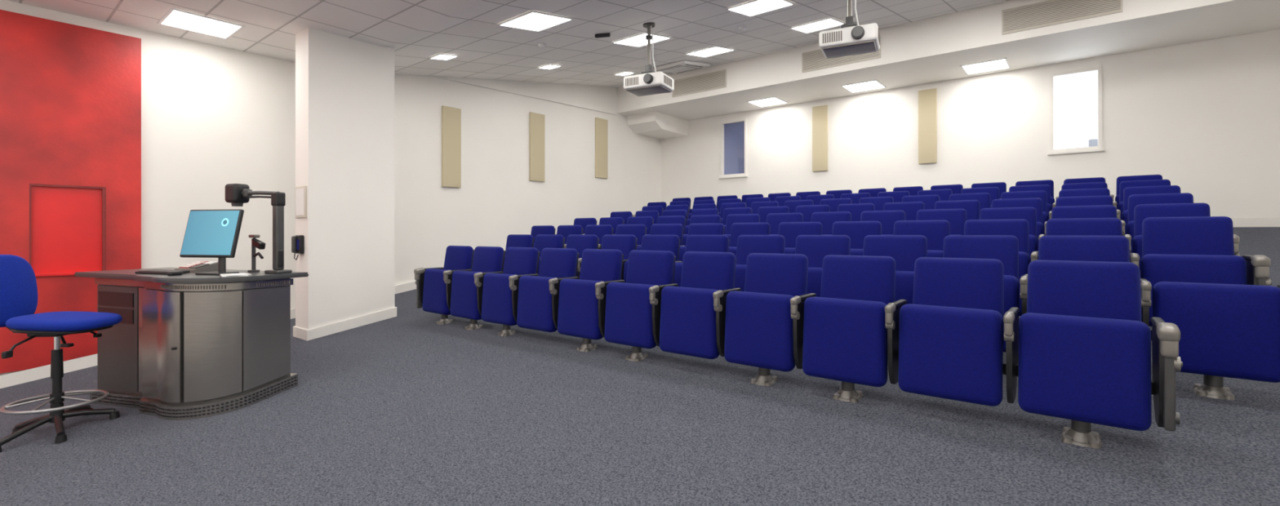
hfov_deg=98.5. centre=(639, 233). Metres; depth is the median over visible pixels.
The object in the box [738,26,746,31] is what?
smoke detector
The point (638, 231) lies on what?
chair
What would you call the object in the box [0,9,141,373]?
wall panel
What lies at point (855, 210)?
chair
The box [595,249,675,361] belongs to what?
chair
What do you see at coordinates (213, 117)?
wall
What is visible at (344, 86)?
pillar
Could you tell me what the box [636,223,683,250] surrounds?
chair
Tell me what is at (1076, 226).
chair
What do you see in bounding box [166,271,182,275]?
computer mouse
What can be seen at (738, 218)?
chair
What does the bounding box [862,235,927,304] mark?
chair
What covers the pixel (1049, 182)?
chair
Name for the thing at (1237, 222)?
baseboard
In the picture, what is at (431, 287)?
chair
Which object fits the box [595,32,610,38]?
ceiling sensor
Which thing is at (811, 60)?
ceiling vent
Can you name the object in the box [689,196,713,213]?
chair
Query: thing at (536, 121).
acoustic panel
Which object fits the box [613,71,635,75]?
ceiling light
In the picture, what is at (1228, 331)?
chair
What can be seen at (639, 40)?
ceiling light
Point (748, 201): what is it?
chair
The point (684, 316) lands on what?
chair
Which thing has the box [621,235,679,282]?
chair
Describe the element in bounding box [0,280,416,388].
baseboard
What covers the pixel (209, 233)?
computer monitor
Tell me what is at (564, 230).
chair
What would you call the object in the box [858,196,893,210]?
chair
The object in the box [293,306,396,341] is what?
baseboard
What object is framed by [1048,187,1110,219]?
chair
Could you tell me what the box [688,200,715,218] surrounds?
chair
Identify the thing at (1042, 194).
chair
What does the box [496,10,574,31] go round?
ceiling light
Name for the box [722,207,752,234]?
chair
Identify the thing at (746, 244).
chair
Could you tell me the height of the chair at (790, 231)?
0.930 m
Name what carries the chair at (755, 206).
on the floor
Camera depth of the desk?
4.45 m
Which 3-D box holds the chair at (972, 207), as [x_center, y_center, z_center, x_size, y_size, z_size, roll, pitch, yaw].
[3.721,0.066,6.546,0.620,0.930,0.470,0,0,39]
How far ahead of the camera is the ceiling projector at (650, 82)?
7.21 m
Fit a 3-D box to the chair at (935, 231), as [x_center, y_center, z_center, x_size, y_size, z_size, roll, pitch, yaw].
[2.551,0.342,5.101,0.620,0.930,0.470,0,0,39]
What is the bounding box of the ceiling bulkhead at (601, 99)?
[430,75,617,115]
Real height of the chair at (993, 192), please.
0.930 m
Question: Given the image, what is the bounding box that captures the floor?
[0,226,1279,505]
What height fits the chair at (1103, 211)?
0.930 m
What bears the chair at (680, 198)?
on the floor
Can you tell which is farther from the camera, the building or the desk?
the building
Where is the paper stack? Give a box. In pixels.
[219,273,251,277]
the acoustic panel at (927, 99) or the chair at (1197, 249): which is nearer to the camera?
the chair at (1197, 249)
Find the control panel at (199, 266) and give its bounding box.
[174,261,217,273]
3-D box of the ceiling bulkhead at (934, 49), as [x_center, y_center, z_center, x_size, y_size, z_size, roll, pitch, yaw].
[4.465,-3.208,10.048,11.500,0.756,1.760,0,0,39]
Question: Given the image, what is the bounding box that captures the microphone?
[247,234,265,272]
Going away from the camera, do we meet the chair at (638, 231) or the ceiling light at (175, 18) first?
the ceiling light at (175, 18)
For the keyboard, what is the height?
0.032 m
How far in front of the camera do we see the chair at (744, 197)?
11.46 m
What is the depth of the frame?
6.46 m
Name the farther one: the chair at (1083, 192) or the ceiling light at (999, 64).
the ceiling light at (999, 64)
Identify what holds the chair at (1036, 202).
on the floor
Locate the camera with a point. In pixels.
(236, 194)
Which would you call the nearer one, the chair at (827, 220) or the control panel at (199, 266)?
the control panel at (199, 266)
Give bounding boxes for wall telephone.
[291,235,304,260]
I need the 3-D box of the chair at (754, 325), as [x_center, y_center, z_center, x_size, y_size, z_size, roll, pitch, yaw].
[0.917,0.617,4.030,0.620,0.930,0.470,0,0,39]
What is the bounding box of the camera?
[225,183,292,274]
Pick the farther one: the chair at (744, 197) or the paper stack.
the chair at (744, 197)
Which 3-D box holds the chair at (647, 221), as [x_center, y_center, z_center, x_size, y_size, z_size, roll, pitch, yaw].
[-0.113,0.204,8.452,0.620,0.930,0.470,0,0,39]
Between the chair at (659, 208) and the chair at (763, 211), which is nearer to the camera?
the chair at (763, 211)
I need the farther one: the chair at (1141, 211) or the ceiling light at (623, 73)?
the ceiling light at (623, 73)
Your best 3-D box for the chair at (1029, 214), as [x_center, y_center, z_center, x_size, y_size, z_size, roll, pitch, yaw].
[3.600,0.204,5.448,0.620,0.930,0.470,0,0,39]
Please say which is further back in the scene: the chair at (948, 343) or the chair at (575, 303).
the chair at (575, 303)
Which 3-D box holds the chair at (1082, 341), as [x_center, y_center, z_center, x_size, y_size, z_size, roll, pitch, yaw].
[2.331,0.617,2.879,0.685,0.930,0.481,0,0,39]
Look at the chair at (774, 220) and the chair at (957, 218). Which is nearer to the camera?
the chair at (957, 218)
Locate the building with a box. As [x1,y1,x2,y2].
[1088,138,1097,146]
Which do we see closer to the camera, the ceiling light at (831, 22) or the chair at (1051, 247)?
the chair at (1051, 247)
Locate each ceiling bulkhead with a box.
[430,75,617,115]
[617,0,1279,120]
[627,111,688,139]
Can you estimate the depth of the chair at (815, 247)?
4.78 m
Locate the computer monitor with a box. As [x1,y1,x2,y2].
[179,208,244,275]
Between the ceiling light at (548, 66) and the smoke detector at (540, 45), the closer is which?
the smoke detector at (540, 45)
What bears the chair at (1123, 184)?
on the floor
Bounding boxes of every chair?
[0,254,122,452]
[413,245,474,324]
[443,246,505,330]
[474,247,539,336]
[502,234,533,271]
[508,248,578,332]
[530,225,555,247]
[534,234,564,275]
[540,234,599,276]
[548,248,623,351]
[556,225,582,244]
[564,224,613,248]
[573,217,596,234]
[577,234,637,279]
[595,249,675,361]
[598,224,646,248]
[599,217,624,234]
[609,211,632,224]
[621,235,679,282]
[626,216,653,234]
[632,201,666,217]
[635,210,658,224]
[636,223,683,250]
[641,205,663,216]
[645,215,685,235]
[648,251,736,359]
[662,209,687,225]
[666,204,688,218]
[669,200,689,213]
[672,197,690,208]
[673,235,728,286]
[678,222,724,261]
[682,214,720,245]
[684,208,718,234]
[686,203,716,225]
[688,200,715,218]
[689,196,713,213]
[712,253,808,386]
[716,195,737,210]
[718,198,741,215]
[720,202,746,223]
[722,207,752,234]
[724,213,759,246]
[728,222,770,257]
[734,235,785,291]
[741,194,763,203]
[746,197,770,208]
[751,200,778,213]
[757,206,789,222]
[766,213,803,235]
[768,192,791,201]
[775,195,800,206]
[777,222,822,253]
[784,200,813,213]
[790,254,895,402]
[795,191,820,199]
[795,204,830,222]
[795,235,850,297]
[806,194,834,204]
[810,211,851,235]
[820,198,852,212]
[826,189,852,198]
[831,221,881,255]
[837,203,874,221]
[840,192,870,204]
[857,187,886,197]
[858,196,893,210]
[860,210,905,235]
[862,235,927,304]
[877,191,909,202]
[883,201,924,220]
[884,257,1006,406]
[893,186,923,195]
[893,220,950,257]
[902,195,939,209]
[916,208,966,235]
[917,189,952,200]
[930,184,963,194]
[934,200,980,220]
[942,235,1019,352]
[949,192,990,211]
[960,186,999,208]
[964,218,1030,316]
[971,182,1006,199]
[979,207,1037,262]
[991,197,1043,251]
[1000,190,1048,235]
[1003,260,1182,448]
[1008,184,1052,219]
[1015,179,1054,208]
[1019,235,1129,315]
[1031,217,1122,262]
[1038,204,1116,239]
[1044,195,1113,235]
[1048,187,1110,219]
[1053,182,1107,207]
[1055,177,1105,199]
[1110,174,1162,209]
[1112,179,1170,220]
[1116,185,1181,235]
[1120,192,1193,253]
[1122,202,1240,278]
[1129,216,1271,326]
[1140,278,1279,400]
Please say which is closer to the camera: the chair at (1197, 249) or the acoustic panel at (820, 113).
the chair at (1197, 249)
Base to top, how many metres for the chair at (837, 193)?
0.930 m
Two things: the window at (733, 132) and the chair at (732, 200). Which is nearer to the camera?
the chair at (732, 200)
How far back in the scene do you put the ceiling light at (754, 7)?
6.99 m
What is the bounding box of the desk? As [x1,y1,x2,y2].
[74,267,308,420]
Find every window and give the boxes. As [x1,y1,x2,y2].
[718,118,747,178]
[1047,66,1104,155]
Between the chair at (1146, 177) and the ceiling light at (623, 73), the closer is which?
the chair at (1146, 177)
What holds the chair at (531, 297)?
on the floor
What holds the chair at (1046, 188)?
on the floor
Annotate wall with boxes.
[0,0,661,374]
[661,29,1279,217]
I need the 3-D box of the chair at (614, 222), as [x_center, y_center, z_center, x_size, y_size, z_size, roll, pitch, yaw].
[-0.577,0.204,8.828,0.620,0.930,0.470,0,0,39]
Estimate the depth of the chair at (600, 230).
7.74 m
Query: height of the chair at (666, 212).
0.930 m
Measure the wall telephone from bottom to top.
0.295 m
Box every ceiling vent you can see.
[671,69,726,97]
[801,35,880,72]
[1001,0,1122,35]
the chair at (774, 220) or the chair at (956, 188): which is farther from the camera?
the chair at (956, 188)
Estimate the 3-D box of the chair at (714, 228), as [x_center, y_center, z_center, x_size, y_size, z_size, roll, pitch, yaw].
[0.695,0.342,6.603,0.620,0.930,0.470,0,0,39]
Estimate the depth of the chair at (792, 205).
8.85 m
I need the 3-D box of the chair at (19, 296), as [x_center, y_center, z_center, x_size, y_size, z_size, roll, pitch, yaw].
[-4.578,0.875,4.287,0.831,1.425,0.713,0,0,-4]
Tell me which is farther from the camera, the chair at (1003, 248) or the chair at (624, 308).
the chair at (624, 308)
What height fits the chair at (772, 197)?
0.930 m
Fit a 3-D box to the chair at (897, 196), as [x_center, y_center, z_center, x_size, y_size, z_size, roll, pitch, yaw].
[3.963,-0.209,8.743,0.620,0.930,0.470,0,0,39]
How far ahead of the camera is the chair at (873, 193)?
9.89 m
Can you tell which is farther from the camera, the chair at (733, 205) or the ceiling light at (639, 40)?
the chair at (733, 205)
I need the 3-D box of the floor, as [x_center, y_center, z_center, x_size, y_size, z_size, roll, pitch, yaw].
[0.458,0.804,5.097,11.700,1.817,14.700,0,0,39]
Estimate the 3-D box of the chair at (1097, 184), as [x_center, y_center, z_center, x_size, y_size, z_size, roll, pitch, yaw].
[5.819,-0.209,7.241,0.620,0.930,0.470,0,0,39]
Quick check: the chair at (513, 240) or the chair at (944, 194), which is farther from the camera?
the chair at (944, 194)
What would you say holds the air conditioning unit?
attached to the ceiling
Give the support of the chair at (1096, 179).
on the floor
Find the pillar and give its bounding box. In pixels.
[295,26,394,329]
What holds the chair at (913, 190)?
on the floor
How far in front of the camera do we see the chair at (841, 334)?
3.58 m
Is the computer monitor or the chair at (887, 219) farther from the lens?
the chair at (887, 219)
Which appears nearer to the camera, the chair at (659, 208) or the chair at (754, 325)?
the chair at (754, 325)
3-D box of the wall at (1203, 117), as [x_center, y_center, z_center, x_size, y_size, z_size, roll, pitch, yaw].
[5.066,-1.775,10.791,11.500,3.850,0.150,0,0,39]
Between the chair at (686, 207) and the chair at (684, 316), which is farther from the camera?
the chair at (686, 207)
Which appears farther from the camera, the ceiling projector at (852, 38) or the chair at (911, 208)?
the chair at (911, 208)
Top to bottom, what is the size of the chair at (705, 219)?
0.930 m
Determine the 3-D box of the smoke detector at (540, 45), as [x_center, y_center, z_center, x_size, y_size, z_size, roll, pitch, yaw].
[-1.392,-2.664,7.819,0.109,0.063,0.112,0,0,30]
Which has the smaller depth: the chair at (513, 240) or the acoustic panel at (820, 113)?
the chair at (513, 240)
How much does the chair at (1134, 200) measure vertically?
0.930 m
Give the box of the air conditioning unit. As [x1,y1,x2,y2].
[653,60,710,74]
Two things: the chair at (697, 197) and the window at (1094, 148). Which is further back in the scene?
the chair at (697, 197)
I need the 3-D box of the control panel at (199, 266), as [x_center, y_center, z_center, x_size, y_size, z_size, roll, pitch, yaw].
[-3.966,0.299,4.950,0.280,0.092,0.220,0,0,21]
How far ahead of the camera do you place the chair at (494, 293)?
5.84 m
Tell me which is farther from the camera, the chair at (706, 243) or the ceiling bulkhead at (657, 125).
the ceiling bulkhead at (657, 125)
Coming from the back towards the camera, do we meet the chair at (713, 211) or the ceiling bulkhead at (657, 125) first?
the ceiling bulkhead at (657, 125)
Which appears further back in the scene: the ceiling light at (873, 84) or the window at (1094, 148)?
the ceiling light at (873, 84)
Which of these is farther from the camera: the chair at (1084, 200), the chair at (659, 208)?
the chair at (659, 208)
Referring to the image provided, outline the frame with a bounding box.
[295,185,306,217]
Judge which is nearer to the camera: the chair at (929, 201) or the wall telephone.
the wall telephone
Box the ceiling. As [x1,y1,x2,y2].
[7,0,1008,87]
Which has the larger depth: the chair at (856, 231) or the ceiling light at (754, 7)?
the ceiling light at (754, 7)
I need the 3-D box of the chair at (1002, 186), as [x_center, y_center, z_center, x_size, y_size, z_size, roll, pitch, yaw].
[5.476,-0.347,8.715,0.620,0.930,0.470,0,0,39]
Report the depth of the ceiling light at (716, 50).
9.67 m
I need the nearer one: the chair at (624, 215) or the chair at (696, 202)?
the chair at (624, 215)
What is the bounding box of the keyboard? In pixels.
[134,269,190,275]
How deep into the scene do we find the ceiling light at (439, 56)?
7.94 m
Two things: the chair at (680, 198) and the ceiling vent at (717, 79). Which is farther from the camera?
the chair at (680, 198)
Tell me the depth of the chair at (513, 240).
7.41 m
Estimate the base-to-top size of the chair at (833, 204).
0.930 m
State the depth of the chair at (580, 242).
6.65 m
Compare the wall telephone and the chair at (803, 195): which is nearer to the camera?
the wall telephone
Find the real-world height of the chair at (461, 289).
0.930 m
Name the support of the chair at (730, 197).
on the floor
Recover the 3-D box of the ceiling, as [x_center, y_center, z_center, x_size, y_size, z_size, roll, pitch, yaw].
[-0.127,-2.963,4.374,11.700,1.146,12.840,0,0,39]
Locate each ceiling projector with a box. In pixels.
[623,22,674,96]
[818,0,879,58]
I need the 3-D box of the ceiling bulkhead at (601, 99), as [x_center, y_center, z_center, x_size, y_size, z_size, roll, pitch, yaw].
[-2.053,-3.041,11.110,0.030,0.790,4.790,0,0,39]
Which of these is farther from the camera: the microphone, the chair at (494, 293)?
the chair at (494, 293)
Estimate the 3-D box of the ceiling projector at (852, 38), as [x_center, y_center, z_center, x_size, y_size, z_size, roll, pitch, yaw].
[2.184,-2.355,5.740,0.564,0.891,0.470,0,0,27]
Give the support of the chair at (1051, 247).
on the floor
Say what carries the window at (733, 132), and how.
in the wall at (1203, 117)
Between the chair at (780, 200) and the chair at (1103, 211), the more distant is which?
the chair at (780, 200)
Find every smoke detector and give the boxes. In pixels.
[537,43,546,48]
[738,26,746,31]
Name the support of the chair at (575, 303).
on the floor
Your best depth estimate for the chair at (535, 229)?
8.52 m
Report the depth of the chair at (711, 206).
9.92 m
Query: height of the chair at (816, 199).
0.930 m
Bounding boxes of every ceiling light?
[156,7,244,39]
[427,53,459,60]
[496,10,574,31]
[536,63,563,69]
[610,31,672,47]
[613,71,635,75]
[684,45,736,57]
[724,0,795,17]
[746,96,788,107]
[788,17,845,33]
[840,79,886,93]
[960,57,1011,75]
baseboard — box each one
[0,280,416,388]
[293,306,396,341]
[1231,217,1279,226]
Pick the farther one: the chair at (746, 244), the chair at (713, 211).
the chair at (713, 211)
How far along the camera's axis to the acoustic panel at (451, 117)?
9.54 m
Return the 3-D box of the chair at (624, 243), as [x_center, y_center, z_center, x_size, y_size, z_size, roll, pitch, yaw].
[-0.355,0.479,6.255,0.620,0.930,0.470,0,0,39]
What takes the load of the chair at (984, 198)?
on the floor
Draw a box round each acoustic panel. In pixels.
[441,105,461,187]
[528,111,544,182]
[595,117,607,178]
[812,104,827,171]
[918,88,937,164]
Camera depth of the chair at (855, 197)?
9.17 m
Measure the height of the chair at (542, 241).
0.930 m
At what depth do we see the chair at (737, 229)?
6.29 m
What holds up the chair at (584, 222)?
on the floor
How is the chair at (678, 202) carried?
on the floor
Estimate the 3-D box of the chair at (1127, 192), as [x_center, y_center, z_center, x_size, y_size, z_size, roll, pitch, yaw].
[5.720,-0.071,6.118,0.685,0.930,0.481,0,0,39]
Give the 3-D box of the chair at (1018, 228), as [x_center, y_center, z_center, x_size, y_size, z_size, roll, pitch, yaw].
[3.015,0.342,4.725,0.620,0.930,0.470,0,0,39]
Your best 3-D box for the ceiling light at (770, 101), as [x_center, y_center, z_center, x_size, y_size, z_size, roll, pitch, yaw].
[2.740,-2.821,11.843,0.660,0.012,0.660,0,0,39]
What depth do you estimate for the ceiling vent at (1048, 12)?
7.79 m
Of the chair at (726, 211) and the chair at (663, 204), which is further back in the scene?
the chair at (663, 204)
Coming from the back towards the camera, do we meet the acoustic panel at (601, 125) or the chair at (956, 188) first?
the acoustic panel at (601, 125)
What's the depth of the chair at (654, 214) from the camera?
9.56 m
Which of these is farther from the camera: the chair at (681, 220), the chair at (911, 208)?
the chair at (681, 220)
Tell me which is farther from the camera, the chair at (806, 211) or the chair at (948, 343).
the chair at (806, 211)
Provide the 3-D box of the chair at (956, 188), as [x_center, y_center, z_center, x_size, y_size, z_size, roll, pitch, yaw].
[5.012,-0.347,9.091,0.620,0.930,0.470,0,0,39]

